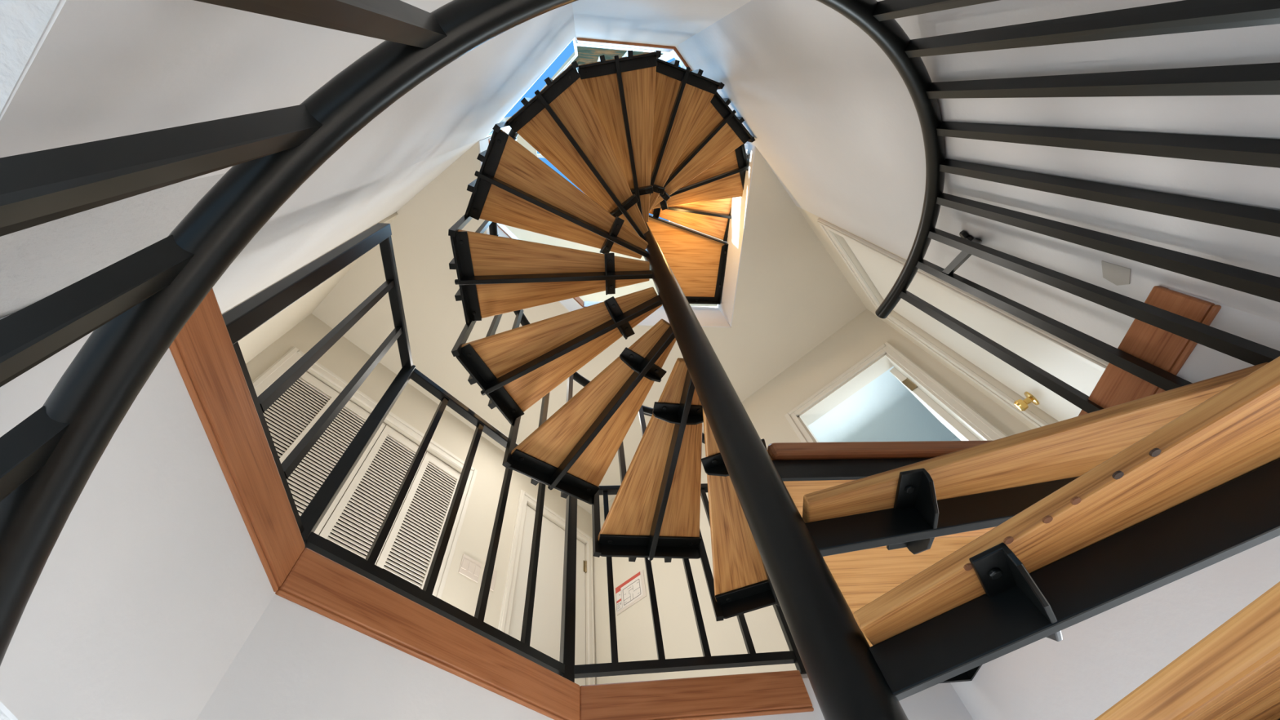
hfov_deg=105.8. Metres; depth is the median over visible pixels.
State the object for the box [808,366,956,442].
window
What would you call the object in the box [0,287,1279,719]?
wall
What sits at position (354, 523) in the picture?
louvered door
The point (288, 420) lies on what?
panel
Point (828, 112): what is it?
wall
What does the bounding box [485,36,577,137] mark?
window
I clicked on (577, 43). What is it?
trim
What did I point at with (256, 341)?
wall
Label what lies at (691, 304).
wall
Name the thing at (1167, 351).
trim
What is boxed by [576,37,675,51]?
trim
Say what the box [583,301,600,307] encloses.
trim
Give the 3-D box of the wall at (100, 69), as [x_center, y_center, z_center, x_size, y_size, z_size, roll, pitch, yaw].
[-1.324,-1.059,2.880,2.489,5.440,0.178,-37,-64,13]
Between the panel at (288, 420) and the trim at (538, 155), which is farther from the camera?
the trim at (538, 155)
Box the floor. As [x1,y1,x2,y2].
[800,673,808,678]
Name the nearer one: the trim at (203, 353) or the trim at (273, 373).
the trim at (203, 353)
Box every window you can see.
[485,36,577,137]
[657,52,681,67]
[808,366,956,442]
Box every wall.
[0,0,225,719]
[0,0,578,313]
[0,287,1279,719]
[222,212,398,364]
[245,313,591,684]
[572,0,751,64]
[591,308,1031,684]
[675,0,1279,429]
[689,303,717,306]
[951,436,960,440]
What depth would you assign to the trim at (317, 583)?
1.17 m
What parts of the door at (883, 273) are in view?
knob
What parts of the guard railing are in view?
rail, post, post, rail, rail, rail, post, rail, rail, post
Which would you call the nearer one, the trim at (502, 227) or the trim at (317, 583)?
the trim at (317, 583)
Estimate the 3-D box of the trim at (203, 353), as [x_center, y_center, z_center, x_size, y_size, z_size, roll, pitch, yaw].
[-0.730,0.158,0.882,0.020,0.115,0.661,1,-62,-7]
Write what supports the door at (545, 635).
in the wall at (344, 358)
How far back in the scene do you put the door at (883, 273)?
2.13 m
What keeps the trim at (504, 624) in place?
attached to the wall at (344, 358)
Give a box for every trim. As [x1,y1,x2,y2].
[168,288,305,591]
[252,346,477,599]
[275,547,580,719]
[497,222,583,306]
[497,489,595,684]
[537,153,545,158]
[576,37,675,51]
[576,40,670,53]
[579,670,813,719]
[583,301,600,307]
[670,47,692,71]
[817,217,1109,427]
[1078,285,1221,416]
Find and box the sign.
[615,569,646,615]
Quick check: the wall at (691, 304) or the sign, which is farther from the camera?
the wall at (691, 304)
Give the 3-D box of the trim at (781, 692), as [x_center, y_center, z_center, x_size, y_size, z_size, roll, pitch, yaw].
[0.165,1.009,1.440,0.693,0.115,0.020,1,-62,-7]
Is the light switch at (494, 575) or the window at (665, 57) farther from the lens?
the window at (665, 57)
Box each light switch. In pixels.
[458,553,481,582]
[480,565,497,591]
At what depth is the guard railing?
1.47 m
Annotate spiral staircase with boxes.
[0,0,1279,719]
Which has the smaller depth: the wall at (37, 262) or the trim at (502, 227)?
the wall at (37, 262)
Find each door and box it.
[508,505,586,686]
[843,237,1103,422]
[889,367,980,440]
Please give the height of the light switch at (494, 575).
0.134 m
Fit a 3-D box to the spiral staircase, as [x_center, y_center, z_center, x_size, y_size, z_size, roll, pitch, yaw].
[0.158,-0.057,1.519,1.777,6.792,1.817,1,-62,-7]
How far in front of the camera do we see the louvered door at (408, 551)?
2.92 m
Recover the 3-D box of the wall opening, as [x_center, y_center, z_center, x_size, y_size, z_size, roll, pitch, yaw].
[-0.158,-0.913,3.462,1.761,0.416,1.269,1,-62,-7]
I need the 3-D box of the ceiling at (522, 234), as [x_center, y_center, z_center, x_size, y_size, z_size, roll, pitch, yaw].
[-0.520,-1.605,5.822,3.137,0.072,2.936,-40,-65,14]
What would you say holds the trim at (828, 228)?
attached to the wall at (828, 112)
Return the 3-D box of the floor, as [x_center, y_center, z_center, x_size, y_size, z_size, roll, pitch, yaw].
[0.158,0.798,1.380,6.960,0.012,6.720,1,-62,-7]
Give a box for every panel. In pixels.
[262,372,339,463]
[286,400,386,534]
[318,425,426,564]
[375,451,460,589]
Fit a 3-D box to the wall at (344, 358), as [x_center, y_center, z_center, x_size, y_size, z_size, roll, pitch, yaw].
[-1.263,1.157,2.805,0.120,2.448,2.741,-40,-65,14]
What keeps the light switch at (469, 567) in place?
attached to the wall at (344, 358)
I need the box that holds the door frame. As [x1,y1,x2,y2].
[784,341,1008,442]
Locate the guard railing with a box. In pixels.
[222,222,806,682]
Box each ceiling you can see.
[311,137,866,514]
[503,50,723,305]
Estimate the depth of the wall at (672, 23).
2.19 m
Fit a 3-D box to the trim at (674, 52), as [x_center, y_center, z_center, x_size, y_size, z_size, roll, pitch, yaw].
[0.485,-1.731,3.269,0.021,0.156,0.842,-40,-65,14]
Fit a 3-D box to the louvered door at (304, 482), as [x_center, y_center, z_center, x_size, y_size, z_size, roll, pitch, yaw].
[-1.699,0.793,2.292,0.032,1.948,0.316,-40,-65,14]
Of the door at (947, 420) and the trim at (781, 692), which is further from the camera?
the door at (947, 420)
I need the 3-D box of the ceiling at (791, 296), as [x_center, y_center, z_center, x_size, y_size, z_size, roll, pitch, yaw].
[-0.408,0.277,4.069,6.000,0.418,4.116,1,-62,-7]
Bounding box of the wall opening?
[478,136,755,327]

